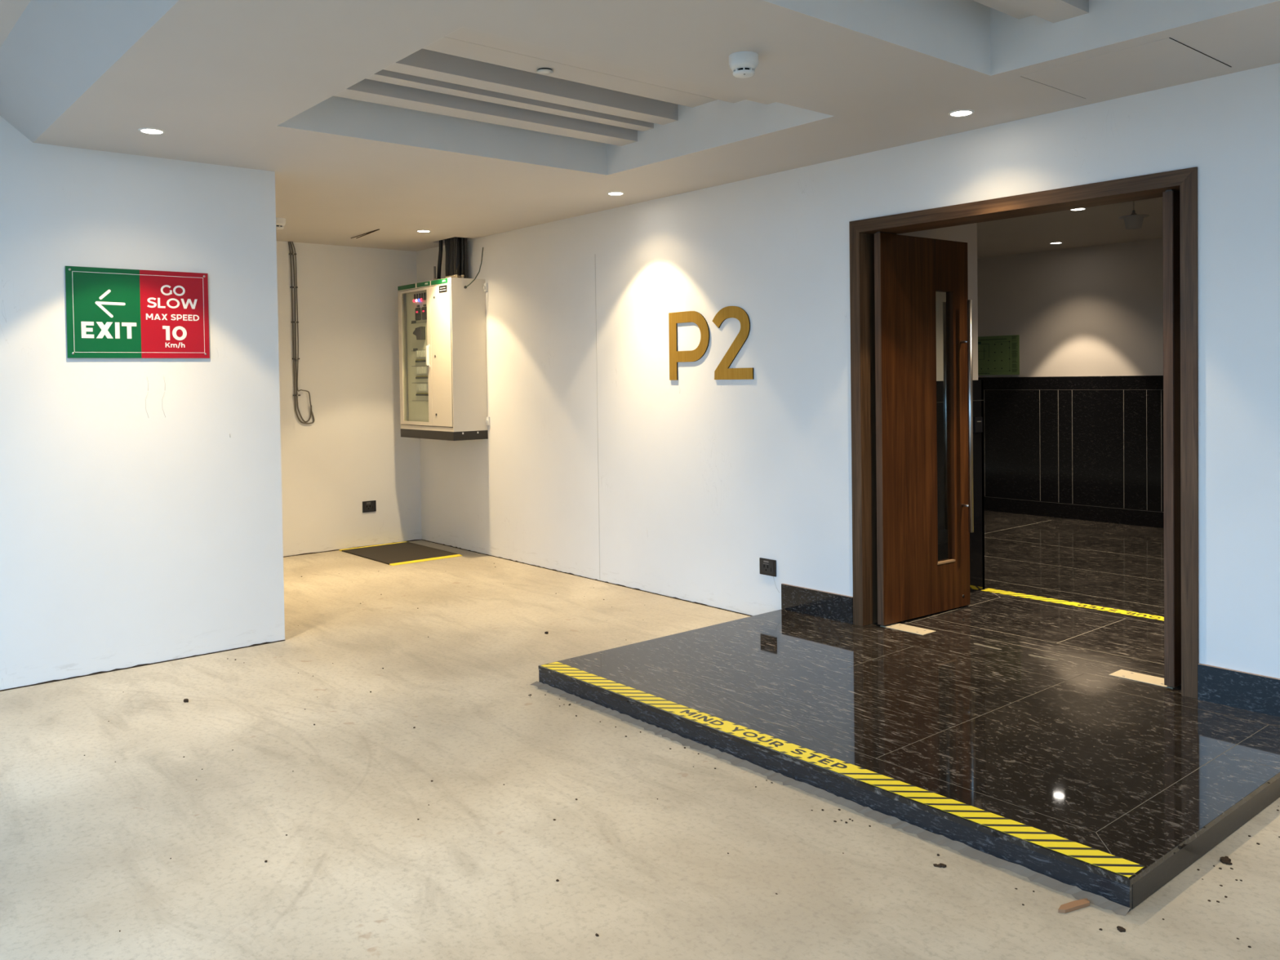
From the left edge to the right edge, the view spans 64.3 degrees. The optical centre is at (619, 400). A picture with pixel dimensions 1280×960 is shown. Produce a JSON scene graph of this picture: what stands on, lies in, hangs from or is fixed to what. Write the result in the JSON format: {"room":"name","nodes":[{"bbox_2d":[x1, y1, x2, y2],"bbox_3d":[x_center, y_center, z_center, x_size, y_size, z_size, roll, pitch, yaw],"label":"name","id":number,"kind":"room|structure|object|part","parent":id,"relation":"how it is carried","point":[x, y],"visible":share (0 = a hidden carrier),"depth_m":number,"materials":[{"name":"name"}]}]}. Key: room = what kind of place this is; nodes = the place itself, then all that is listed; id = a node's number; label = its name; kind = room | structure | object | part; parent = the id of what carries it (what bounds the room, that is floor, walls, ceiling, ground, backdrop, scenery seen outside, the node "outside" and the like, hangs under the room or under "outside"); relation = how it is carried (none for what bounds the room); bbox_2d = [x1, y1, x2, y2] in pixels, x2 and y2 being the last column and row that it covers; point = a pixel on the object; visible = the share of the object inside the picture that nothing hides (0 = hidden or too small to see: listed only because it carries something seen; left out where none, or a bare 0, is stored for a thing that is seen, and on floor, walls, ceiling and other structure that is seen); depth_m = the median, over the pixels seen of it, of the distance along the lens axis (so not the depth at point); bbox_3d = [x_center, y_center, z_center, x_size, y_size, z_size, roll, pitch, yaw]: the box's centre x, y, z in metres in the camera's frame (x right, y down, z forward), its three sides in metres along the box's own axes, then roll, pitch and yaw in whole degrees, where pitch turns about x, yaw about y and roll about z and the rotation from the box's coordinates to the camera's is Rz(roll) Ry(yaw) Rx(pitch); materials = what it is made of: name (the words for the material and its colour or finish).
{"room":"parking garage","nodes":[
{"label":"parking garage","id":0,"kind":"room"},
{"bbox_2d":[0,0,31,47],"bbox_3d":[-0.266,-1.581,0.105,1.764,0.200,11.500,-2,2,-40],"label":"ceiling","id":1,"kind":"structure","parent":0,"point":[11,11],"depth_m":4.04,"materials":[{"name":"white paint"}]},
{"bbox_2d":[0,0,178,142],"bbox_3d":[0.518,-1.498,0.754,0.266,0.416,11.500,-2,2,-40],"label":"ceiling","id":2,"kind":"structure","parent":0,"point":[55,51],"depth_m":4.14,"materials":[{"name":"white paint"}]},
{"bbox_2d":[0,115,284,689],"bbox_3d":[-3.937,-0.296,4.704,4.700,3.594,0.252,-2,2,-40],"label":"wall","id":3,"kind":"structure","parent":0,"point":[141,505],"depth_m":5.59,"materials":[{"name":"white paint"}]},
{"bbox_2d":[64,266,209,358],"bbox_3d":[-2.639,-0.475,5.604,0.729,0.485,0.016,-2,2,-40],"label":"traffic sign","id":4,"kind":"object","parent":3,"relation":"attached to","point":[111,313],"visible":1,"depth_m":5.59,"materials":[{"name":"multicoloured"}]},
{"bbox_3d":[-2.777,-0.470,5.486,0.364,0.485,0.002,-2,2,-40],"label":"green panel","id":5,"kind":"part","parent":4,"relation":"part of","materials":[{"name":"green"}]},
{"bbox_3d":[-2.496,-0.479,5.718,0.364,0.485,0.002,-2,2,-40],"label":"red panel","id":6,"kind":"part","parent":4,"relation":"part of","materials":[{"name":"red"}]},
{"bbox_2d":[0,640,284,691],"bbox_3d":[-3.753,1.499,4.709,4.500,0.011,0.004,-2,2,-40],"label":"trim","id":7,"kind":"structure","parent":3,"relation":"attached to","point":[266,642],"depth_m":5.60,"materials":[{"name":"brown"}]},
{"bbox_2d":[276,240,421,556],"bbox_3d":[-4.032,-0.223,8.357,5.200,3.294,0.200,-2,2,-40],"label":"wall","id":8,"kind":"structure","parent":0,"point":[354,451],"depth_m":9.45,"materials":[{"name":"white paint"}]},
{"bbox_2d":[289,241,311,422],"bbox_3d":[-2.870,-0.612,9.164,0.177,1.628,0.013,-2,2,-40],"label":"cable","id":9,"kind":"object","parent":8,"relation":"attached to","point":[290,242],"visible":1,"depth_m":9.13,"materials":[{"name":"grey plastic"}]},
{"bbox_2d":[288,241,314,424],"bbox_3d":[-2.867,-0.602,9.171,0.212,1.637,0.013,-2,2,-40],"label":"cable","id":10,"kind":"object","parent":8,"relation":"attached to","point":[288,242],"visible":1,"depth_m":9.12,"materials":[{"name":"grey plastic"}]},
{"bbox_2d":[291,241,311,414],"bbox_3d":[-2.861,-0.648,9.161,0.159,1.557,0.010,-2,2,-40],"label":"cable","id":11,"kind":"object","parent":8,"relation":"attached to","point":[291,242],"visible":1,"depth_m":9.13,"materials":[{"name":"grey plastic"}]},
{"bbox_2d":[283,539,421,557],"bbox_3d":[-3.944,1.425,8.314,5.200,0.011,0.004,-2,2,-40],"label":"trim","id":12,"kind":"structure","parent":8,"relation":"attached to","point":[412,540],"depth_m":9.36,"materials":[{"name":"brown"}]},
{"bbox_2d":[362,500,376,512],"bbox_3d":[-2.365,1.002,9.610,0.136,0.104,0.011,-2,2,-40],"label":"power socket","id":13,"kind":"object","parent":8,"relation":"attached to","point":[367,506],"visible":1,"depth_m":9.61,"materials":[{"name":"black plastic"}]},
{"bbox_2d":[0,539,1279,959],"bbox_3d":[-0.266,1.552,2.924,6.800,0.120,16.000,-2,2,-40],"label":"floor","id":14,"kind":"structure","parent":0,"point":[88,842],"depth_m":3.54,"materials":[{"name":"beige concrete"}]},
{"bbox_2d":[338,541,462,565],"bbox_3d":[-1.994,1.378,9.210,0.680,0.010,1.055,-2,2,-40],"label":"rubber mat","id":15,"kind":"object","parent":14,"relation":"on","point":[405,552],"visible":1,"depth_m":9.15,"materials":[{"name":"black rubber"}]},
{"bbox_2d":[84,563,1279,947],"bbox_3d":[-0.608,1.452,4.952,3.976,0.004,7.939,-2,2,-40],"label":"debris","id":16,"kind":"object","parent":14,"relation":"on","point":[846,822],"depth_m":3.38,"materials":[{"name":"stone"},{"name":"dirt"}]},
{"bbox_2d":[530,608,1279,915],"bbox_3d":[1.218,1.386,4.639,1.920,0.095,2.965,-2,2,-40],"label":"step","id":17,"kind":"structure","parent":14,"relation":"on","point":[1155,780],"depth_m":4.11,"materials":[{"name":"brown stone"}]},
{"bbox_2d":[541,661,1144,877],"bbox_3d":[0.570,1.359,4.089,0.102,0.001,2.930,-2,2,-40],"label":"tape","id":18,"kind":"object","parent":17,"relation":"on","point":[1094,856],"visible":1,"depth_m":3.63,"materials":[{"name":"yellow plastic"}]},
{"bbox_2d":[933,862,946,867],"bbox_3d":[1.008,1.464,3.207,0.040,0.007,0.017,0,1,16],"label":"clump","id":19,"kind":"object","parent":14,"relation":"on","point":[939,865],"visible":1,"depth_m":3.20,"materials":[{"name":"brown plant"}]},
{"bbox_2d":[1057,897,1089,913],"bbox_3d":[1.313,1.463,2.948,0.124,0.010,0.026,-1,1,-24],"label":"chip","id":20,"kind":"object","parent":14,"relation":"on","point":[1079,904],"visible":1,"depth_m":2.94,"materials":[{"name":"brown wood"}]},
{"bbox_2d":[1116,925,1125,932],"bbox_3d":[1.390,1.467,2.827,0.018,0.007,0.024,-1,1,-2],"label":"clump","id":21,"kind":"object","parent":14,"relation":"on","point":[1121,929],"visible":1,"depth_m":2.82,"materials":[{"name":"brown plant"}]},
{"bbox_2d":[1219,856,1231,865],"bbox_3d":[1.909,1.450,3.209,0.031,0.008,0.038,0,1,21],"label":"clump","id":22,"kind":"object","parent":14,"relation":"on","point":[1226,860],"visible":1,"depth_m":3.21,"materials":[{"name":"brown plant"}]},
{"bbox_2d":[33,0,1279,251],"bbox_3d":[0.598,-1.570,2.700,5.200,0.474,14.400,-2,2,-40],"label":"ceiling","id":23,"kind":"structure","parent":0,"point":[220,77],"depth_m":4.50,"materials":[{"name":"white paint"}]},
{"bbox_2d":[137,127,165,134],"bbox_3d":[-2.328,-1.338,5.065,0.124,0.006,0.124,-2,2,-40],"label":"recessed light","id":24,"kind":"object","parent":23,"relation":"in","point":[146,130],"visible":1,"depth_m":5.06,"materials":[{"name":"white plastic"}]},
{"bbox_2d":[141,128,162,133],"bbox_3d":[-2.328,-1.339,5.065,0.098,0.004,0.098,-1,1,0],"label":"diffuser","id":25,"kind":"object","parent":24,"relation":"attached to","point":[144,131],"depth_m":5.06,"materials":[{"name":"white plastic"}]},
{"bbox_2d":[275,217,285,229],"bbox_3d":[-2.627,-1.356,7.821,0.116,0.079,0.116,-2,2,-40],"label":"smoke detector","id":26,"kind":"object","parent":23,"relation":"attached to","point":[280,222],"visible":0.62,"depth_m":7.79,"materials":[{"name":"white plastic"}]},
{"bbox_2d":[351,229,379,238],"bbox_3d":[-2.156,-1.408,8.612,0.007,0.025,0.501,-2,2,-42],"label":"air vent","id":27,"kind":"object","parent":23,"relation":"hanging from","point":[376,229],"visible":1,"depth_m":8.60,"materials":[{"name":"black metal"}]},
{"bbox_2d":[416,229,431,232],"bbox_3d":[-1.651,-1.422,8.565,0.124,0.006,0.124,-2,2,-40],"label":"recessed light","id":28,"kind":"object","parent":23,"relation":"in","point":[422,230],"visible":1,"depth_m":8.57,"materials":[{"name":"white plastic"}]},
{"bbox_2d":[333,78,637,146],"bbox_3d":[-0.749,-1.672,5.497,2.090,0.290,0.152,-2,2,-40],"label":"ceiling beam","id":29,"kind":"structure","parent":23,"relation":"attached to","point":[366,90],"depth_m":5.46,"materials":[{"name":"white paint"}]},
{"bbox_2d":[365,69,653,131],"bbox_3d":[-0.637,-1.695,5.360,2.090,0.241,0.094,-2,2,-40],"label":"ceiling beam","id":30,"kind":"structure","parent":23,"relation":"attached to","point":[384,76],"depth_m":5.36,"materials":[{"name":"white paint"}]},
{"bbox_2d":[383,48,678,124],"bbox_3d":[-0.514,-1.695,5.211,2.090,0.238,0.129,-2,2,-40],"label":"ceiling beam","id":31,"kind":"structure","parent":23,"relation":"attached to","point":[423,63],"depth_m":5.21,"materials":[{"name":"white paint"}]},
{"bbox_2d":[422,36,716,107],"bbox_3d":[-0.333,-1.717,4.992,2.090,0.190,0.200,-2,2,-40],"label":"ceiling beam","id":32,"kind":"structure","parent":23,"relation":"attached to","point":[445,45],"depth_m":5.03,"materials":[{"name":"white paint"}]},
{"bbox_2d":[536,67,553,74],"bbox_3d":[-0.369,-1.617,5.002,0.084,0.010,0.084,-2,2,-40],"label":"sprinkler cover","id":33,"kind":"object","parent":32,"relation":"attached to","point":[543,70],"visible":1,"depth_m":4.99,"materials":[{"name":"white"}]},
{"bbox_2d":[444,31,744,102],"bbox_3d":[-0.151,-1.692,4.772,2.090,0.235,0.130,-2,2,-40],"label":"ceiling beam","id":34,"kind":"structure","parent":23,"relation":"attached to","point":[455,35],"depth_m":4.79,"materials":[{"name":"white paint"}]},
{"bbox_2d":[455,26,774,104],"bbox_3d":[-0.001,-1.661,4.592,2.090,0.294,0.120,-2,2,-40],"label":"ceiling beam","id":35,"kind":"structure","parent":23,"relation":"attached to","point":[465,30],"depth_m":4.58,"materials":[{"name":"white paint"}]},
{"bbox_2d":[606,191,624,195],"bbox_3d":[-0.029,-1.411,6.956,0.124,0.006,0.124,-2,2,-40],"label":"recessed light","id":36,"kind":"object","parent":23,"relation":"in","point":[609,193],"visible":1,"depth_m":6.94,"materials":[{"name":"white plastic"}]},
{"bbox_2d":[608,192,622,195],"bbox_3d":[-0.029,-1.413,6.956,0.098,0.004,0.098,-1,1,11],"label":"diffuser","id":37,"kind":"object","parent":36,"relation":"attached to","point":[610,193],"depth_m":6.96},
{"bbox_2d":[728,51,758,78],"bbox_3d":[0.488,-1.320,4.020,0.116,0.079,0.116,-2,2,-40],"label":"smoke detector","id":38,"kind":"object","parent":23,"relation":"attached to","point":[743,64],"visible":1,"depth_m":3.98,"materials":[{"name":"white plastic"}]},
{"bbox_2d":[947,109,974,116],"bbox_3d":[1.657,-1.393,4.944,0.124,0.006,0.124,-2,2,-40],"label":"recessed light","id":39,"kind":"object","parent":23,"relation":"in","point":[961,113],"visible":1,"depth_m":4.93,"materials":[{"name":"white plastic"}]},
{"bbox_2d":[951,111,971,115],"bbox_3d":[1.657,-1.394,4.944,0.098,0.004,0.098,-1,1,11],"label":"diffuser","id":40,"kind":"object","parent":39,"relation":"attached to","point":[953,113],"depth_m":4.94,"materials":[{"name":"white plastic"}]},
{"bbox_2d":[973,0,1033,19],"bbox_3d":[0.897,-1.677,3.506,2.092,0.243,0.142,-2,2,-40],"label":"ceiling beam","id":41,"kind":"structure","parent":23,"relation":"attached to","point":[1000,6],"depth_m":4.10,"materials":[{"name":"white paint"}]},
{"bbox_2d":[1000,0,1088,22],"bbox_3d":[0.992,-1.648,3.392,2.092,0.299,0.144,-2,2,-40],"label":"ceiling beam","id":42,"kind":"structure","parent":23,"relation":"attached to","point":[1051,11],"depth_m":3.96,"materials":[{"name":"white paint"}]},
{"bbox_2d":[1019,37,1231,98],"bbox_3d":[2.129,-1.388,4.298,0.605,0.002,0.610,-2,2,-40],"label":"access panel","id":43,"kind":"object","parent":23,"relation":"attached to","point":[1165,60],"visible":1,"depth_m":4.27,"materials":[{"name":"white paint"}]},
{"bbox_2d":[416,62,1279,678],"bbox_3d":[2.674,-0.237,4.494,0.221,3.294,14.700,-2,2,-40],"label":"wall","id":44,"kind":"structure","parent":0,"point":[700,477],"depth_m":6.45,"materials":[{"name":"white paint"}]},
{"bbox_2d":[397,277,489,440],"bbox_3d":[-1.616,-0.360,9.213,0.376,1.405,1.008,-2,2,-40],"label":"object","id":45,"kind":"object","parent":44,"relation":"attached to","point":[442,335],"visible":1,"depth_m":8.94,"materials":[{"name":"painted metal"},{"name":"clear glass"},{"name":"black plastic"}]},
{"bbox_3d":[-1.858,-0.392,9.270,0.021,1.234,0.605,-2,2,-40],"label":"glazed door","id":46,"kind":"part","parent":45,"relation":"part of","materials":[{"name":"beige"}]},
{"bbox_3d":[-1.808,-0.388,9.274,0.004,1.208,0.528,-2,2,-40],"label":"mounting panel","id":47,"kind":"part","parent":45,"relation":"part of","materials":[{"name":"white metal"}]},
{"bbox_3d":[-1.708,-0.398,9.050,0.028,0.200,0.028,-2,2,-40],"label":"handle","id":48,"kind":"part","parent":45,"relation":"part of","materials":[{"name":"white plastic"}]},
{"bbox_2d":[433,240,442,279],"bbox_3d":[-1.658,-1.402,9.270,0.127,0.676,0.039,0,2,40],"label":"power cable","id":49,"kind":"object","parent":45,"relation":"attached to","point":[440,252],"visible":0.48,"depth_m":9.25,"materials":[{"name":"black rubber"}]},
{"bbox_3d":[-1.554,-0.388,8.902,0.021,1.234,0.342,-2,2,-40],"label":"cable door","id":50,"kind":"part","parent":45,"relation":"part of","materials":[{"name":"beige metal"}]},
{"bbox_2d":[444,239,447,278],"bbox_3d":[-1.561,-1.401,9.137,0.034,0.676,0.034,-2,2,-40],"label":"power cable","id":51,"kind":"object","parent":45,"relation":"attached to","point":[446,242],"visible":0.5,"depth_m":9.13,"materials":[{"name":"grey plastic"}]},
{"bbox_2d":[446,238,448,278],"bbox_3d":[-1.542,-1.400,9.114,0.034,0.676,0.034,-2,2,-40],"label":"power cable","id":52,"kind":"object","parent":45,"relation":"attached to","point":[447,238],"visible":0.51,"depth_m":9.11,"materials":[{"name":"black rubber"}]},
{"bbox_2d":[448,238,450,277],"bbox_3d":[-1.523,-1.400,9.090,0.034,0.676,0.034,-2,2,-40],"label":"power cable","id":53,"kind":"object","parent":45,"relation":"attached to","point":[449,239],"visible":0.48,"depth_m":9.09,"materials":[{"name":"black rubber"}]},
{"bbox_2d":[449,237,452,277],"bbox_3d":[-1.504,-1.400,9.067,0.034,0.676,0.034,-2,2,-40],"label":"power cable","id":54,"kind":"object","parent":45,"relation":"attached to","point":[451,237],"visible":0.47,"depth_m":9.06,"materials":[{"name":"grey plastic"}]},
{"bbox_2d":[451,237,453,277],"bbox_3d":[-1.485,-1.400,9.044,0.034,0.676,0.034,-2,2,-40],"label":"power cable","id":55,"kind":"object","parent":45,"relation":"attached to","point":[451,237],"visible":0.54,"depth_m":9.04,"materials":[{"name":"black rubber"}]},
{"bbox_3d":[-1.435,-0.386,8.764,0.020,1.244,0.010,-2,2,-40],"label":"corner post","id":56,"kind":"part","parent":45,"relation":"part of","materials":[{"name":"beige metal"}]},
{"bbox_2d":[453,236,455,277],"bbox_3d":[-1.466,-1.399,9.021,0.034,0.676,0.034,-2,2,-40],"label":"power cable","id":57,"kind":"object","parent":45,"relation":"attached to","point":[454,237],"visible":0.53,"depth_m":9.02,"materials":[{"name":"grey plastic"}]},
{"bbox_2d":[454,236,458,277],"bbox_3d":[-1.447,-1.399,8.998,0.034,0.676,0.034,-2,2,-40],"label":"power cable","id":58,"kind":"object","parent":45,"relation":"attached to","point":[456,275],"visible":0.53,"depth_m":9.00,"materials":[{"name":"black rubber"}]},
{"bbox_2d":[457,236,460,277],"bbox_3d":[-1.438,-1.401,9.066,0.034,0.676,0.034,-2,2,-40],"label":"power cable","id":59,"kind":"object","parent":45,"relation":"attached to","point":[459,251],"visible":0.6,"depth_m":9.06,"materials":[{"name":"black rubber"}]},
{"bbox_2d":[460,237,464,278],"bbox_3d":[-1.400,-1.400,9.020,0.034,0.676,0.034,-2,2,-40],"label":"power cable","id":60,"kind":"object","parent":45,"relation":"attached to","point":[462,275],"visible":0.61,"depth_m":9.02,"materials":[{"name":"black rubber"}]},
{"bbox_2d":[458,237,467,278],"bbox_3d":[-1.409,-1.379,9.126,0.030,0.624,0.114,-2,2,-40],"label":"cable trunking","id":61,"kind":"object","parent":45,"relation":"attached to","point":[464,239],"visible":0.21,"depth_m":9.09,"materials":[{"name":"grey plastic"}]},
{"bbox_2d":[464,247,483,288],"bbox_3d":[-1.265,-1.154,8.862,0.193,0.368,0.032,-2,1,-35],"label":"earth wire","id":62,"kind":"object","parent":45,"relation":"attached to","point":[465,286],"visible":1,"depth_m":8.88,"materials":[{"name":"grey"}]},
{"bbox_2d":[422,539,752,616],"bbox_3d":[-0.458,1.377,8.173,0.004,0.011,4.660,-2,2,-40],"label":"trim","id":63,"kind":"structure","parent":44,"relation":"attached to","point":[422,540],"depth_m":7.77,"materials":[{"name":"brown"}]},
{"bbox_2d":[595,267,599,567],"bbox_3d":[-0.170,0.132,7.779,0.004,2.490,0.003,-2,2,-40],"label":"trim","id":64,"kind":"structure","parent":44,"relation":"attached to","point":[595,268],"depth_m":7.78,"materials":[{"name":"grey paint"}]},
{"bbox_2d":[668,311,709,380],"bbox_3d":[0.474,-0.374,6.971,0.011,0.470,0.395,-2,2,-40],"label":"letter sign","id":65,"kind":"object","parent":44,"relation":"attached to","point":[675,356],"visible":1,"depth_m":7.00,"materials":[{"name":"gold metal"}]},
{"bbox_2d":[712,306,753,379],"bbox_3d":[0.736,-0.376,6.654,0.011,0.479,0.361,-2,2,-40],"label":"letter sign","id":66,"kind":"object","parent":44,"relation":"attached to","point":[722,371],"visible":1,"depth_m":6.64,"materials":[{"name":"gold metal"}]},
{"bbox_2d":[759,557,776,577],"bbox_3d":[0.939,1.059,6.464,0.011,0.104,0.136,-2,2,-40],"label":"power socket","id":67,"kind":"object","parent":44,"relation":"attached to","point":[767,566],"visible":1,"depth_m":6.46,"materials":[{"name":"black plastic"}]},
{"bbox_2d":[781,583,853,624],"bbox_3d":[1.189,1.228,6.164,0.016,0.158,0.547,-2,2,-40],"label":"baseboard","id":68,"kind":"structure","parent":44,"relation":"attached to","point":[827,605],"depth_m":6.15,"materials":[{"name":"black stone"}]},
{"bbox_2d":[874,231,973,625],"bbox_3d":[1.824,0.153,6.107,0.842,2.267,0.203,-2,2,-37],"label":"door","id":69,"kind":"structure","parent":44,"relation":"in","point":[913,583],"depth_m":6.05,"materials":[{"name":"brown wood"}]},
{"bbox_3d":[2.045,0.097,6.382,0.031,1.425,0.031,-2,2,-37],"label":"pull handle","id":70,"kind":"part","parent":69,"relation":"part of","materials":[{"name":"silver metal"}]},
{"bbox_3d":[1.986,0.987,6.220,0.180,0.011,0.021,-2,2,-37],"label":"glazing sill","id":71,"kind":"part","parent":69,"relation":"part of","materials":[{"name":"brown wood"}]},
{"bbox_3d":[2.148,0.098,6.245,0.031,1.425,0.031,-2,2,-37],"label":"pull handle","id":72,"kind":"part","parent":69,"relation":"part of","materials":[{"name":"silver metal"}]},
{"bbox_2d":[848,166,1199,698],"bbox_3d":[2.038,0.141,5.282,0.249,2.345,1.876,-2,2,-40],"label":"door frame","id":73,"kind":"structure","parent":44,"relation":"attached to","point":[862,299],"depth_m":5.16,"materials":[{"name":"brown wood"}]},
{"bbox_2d":[1162,189,1181,687],"bbox_3d":[2.822,0.164,4.902,0.842,2.267,0.203,-2,2,-39],"label":"door","id":74,"kind":"structure","parent":44,"relation":"in","point":[1171,197],"depth_m":4.64,"materials":[{"name":"brown wood"}]},
{"bbox_2d":[1197,662,1279,717],"bbox_3d":[2.886,1.294,4.113,0.016,0.254,1.021,-2,2,-40],"label":"baseboard","id":75,"kind":"structure","parent":44,"relation":"attached to","point":[1257,693],"depth_m":4.37,"materials":[{"name":"black stone"}]},
{"bbox_2d":[897,222,977,381],"bbox_3d":[1.552,-0.039,6.964,1.185,2.796,1.265,-2,2,-40],"label":"wall","id":76,"kind":"structure","parent":0,"point":[967,233],"depth_m":6.73,"materials":[{"name":"beige paint"}]},
{"bbox_2d":[936,380,984,592],"bbox_3d":[1.578,0.601,6.977,1.210,1.455,1.288,-2,2,-40],"label":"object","id":77,"kind":"structure","parent":76,"relation":"attached to","point":[977,537],"depth_m":6.79,"materials":[{"name":"black stone"}]},
{"bbox_2d":[973,417,982,432],"bbox_3d":[2.398,0.164,6.808,0.090,0.103,0.010,-2,2,-40],"label":"switch plate","id":78,"kind":"object","parent":76,"relation":"attached to","point":[978,420],"visible":1,"depth_m":6.80,"materials":[{"name":"black plastic"}]},
{"bbox_2d":[865,587,1181,694],"bbox_3d":[2.553,1.345,5.680,1.465,0.095,2.000,-2,2,-40],"label":"floor","id":79,"kind":"structure","parent":0,"point":[1131,638],"depth_m":5.67,"materials":[{"name":"brown stone"}]},
{"bbox_2d":[880,622,935,635],"bbox_3d":[1.648,1.306,5.830,0.130,0.003,0.285,-2,2,-40],"label":"spring","id":80,"kind":"object","parent":79,"relation":"on","point":[909,628],"visible":0.93,"depth_m":5.82,"materials":[{"name":"beige"}]},
{"bbox_2d":[973,643,1001,649],"bbox_3d":[1.958,1.311,5.425,0.026,0.001,0.175,-2,2,-36],"label":"floor strip","id":81,"kind":"object","parent":79,"relation":"on","point":[974,643],"visible":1,"depth_m":5.41,"materials":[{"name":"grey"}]},
{"bbox_2d":[885,592,1164,675],"bbox_3d":[2.535,1.297,5.698,1.421,0.001,1.911,-2,2,-40],"label":"trim","id":82,"kind":"structure","parent":79,"relation":"on","point":[993,593],"depth_m":5.71,"materials":[{"name":"brown stone"}]},
{"bbox_2d":[1028,654,1058,661],"bbox_3d":[2.160,1.313,5.197,0.027,0.001,0.164,-2,2,-40],"label":"floor strip","id":83,"kind":"object","parent":79,"relation":"on","point":[1028,655],"visible":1,"depth_m":5.20,"materials":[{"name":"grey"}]},
{"bbox_2d":[982,587,1164,620],"bbox_3d":[3.063,1.279,6.127,0.100,0.001,1.900,-2,2,-40],"label":"tape","id":84,"kind":"object","parent":79,"relation":"on","point":[997,591],"visible":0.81,"depth_m":6.37,"materials":[{"name":"yellow plastic"}]},
{"bbox_2d":[1108,669,1181,688],"bbox_3d":[2.487,1.316,4.815,0.130,0.003,0.290,-2,2,-40],"label":"spring","id":85,"kind":"object","parent":79,"relation":"on","point":[1126,674],"visible":0.77,"depth_m":4.83,"materials":[{"name":"beige"}]},
{"bbox_2d":[977,238,1163,377],"bbox_3d":[4.468,-0.176,10.713,0.200,2.766,8.000,-2,2,-40],"label":"wall","id":86,"kind":"structure","parent":0,"point":[1097,310],"depth_m":10.30,"materials":[{"name":"beige paint"}]},
{"bbox_2d":[977,334,1019,375],"bbox_3d":[4.003,-0.485,11.094,0.015,0.422,0.735,-2,2,-40],"label":"evacuation plan","id":87,"kind":"object","parent":86,"relation":"attached to","point":[998,354],"visible":0.78,"depth_m":10.98,"materials":[{"name":"green"}]},
{"bbox_2d":[937,389,1164,512],"bbox_3d":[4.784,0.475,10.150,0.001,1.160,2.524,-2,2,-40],"label":"trim","id":88,"kind":"structure","parent":86,"relation":"attached to","point":[1146,389],"depth_m":9.97,"materials":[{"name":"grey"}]},
{"bbox_2d":[977,375,1164,528],"bbox_3d":[4.284,0.481,10.780,0.030,1.455,7.670,-2,2,-40],"label":"wall paneling","id":89,"kind":"structure","parent":86,"relation":"attached to","point":[1020,442],"depth_m":10.35,"materials":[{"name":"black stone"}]},
{"bbox_2d":[977,196,1163,258],"bbox_3d":[2.471,-1.542,9.049,5.330,0.106,8.000,-2,2,-40],"label":"ceiling","id":90,"kind":"structure","parent":0,"point":[1096,225],"depth_m":9.03,"materials":[{"name":"beige paint"}]},
{"bbox_2d":[1049,241,1062,244],"bbox_3d":[4.244,-1.530,9.911,0.124,0.006,0.124,-2,2,-40],"label":"recessed light","id":91,"kind":"object","parent":90,"relation":"in","point":[1056,242],"visible":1,"depth_m":9.89,"materials":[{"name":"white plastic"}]},
{"bbox_2d":[1070,207,1086,210],"bbox_3d":[3.541,-1.477,7.871,0.124,0.006,0.124,-2,2,-40],"label":"recessed light","id":92,"kind":"object","parent":90,"relation":"in","point":[1079,209],"visible":0.66,"depth_m":7.87,"materials":[{"name":"white plastic"}]},
{"bbox_2d":[1118,204,1149,229],"bbox_3d":[3.781,-1.367,7.493,0.204,0.215,0.204,-2,2,-40],"label":"detector","id":93,"kind":"object","parent":90,"relation":"hanging from","point":[1133,221],"visible":0.99,"depth_m":7.45,"materials":[{"name":"grey"}]},
{"bbox_2d":[1118,214,1149,229],"bbox_3d":[3.782,-1.310,7.495,0.204,0.100,0.204,-2,2,-40],"label":"cup","id":94,"kind":"object","parent":93,"relation":"on","point":[1131,221],"depth_m":7.45,"materials":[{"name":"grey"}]},
{"bbox_2d":[984,510,1164,616],"bbox_3d":[2.887,1.329,9.634,4.085,0.150,7.670,-2,2,-40],"label":"floor","id":95,"kind":"structure","parent":0,"point":[1147,542],"depth_m":8.10,"materials":[{"name":"brown stone"}]},
{"bbox_2d":[984,520,1163,607],"bbox_3d":[3.502,1.260,8.889,3.182,0.001,5.600,-2,2,-40],"label":"trim","id":96,"kind":"structure","parent":95,"relation":"on","point":[1050,520],"depth_m":7.84,"materials":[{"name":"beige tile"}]}
]}

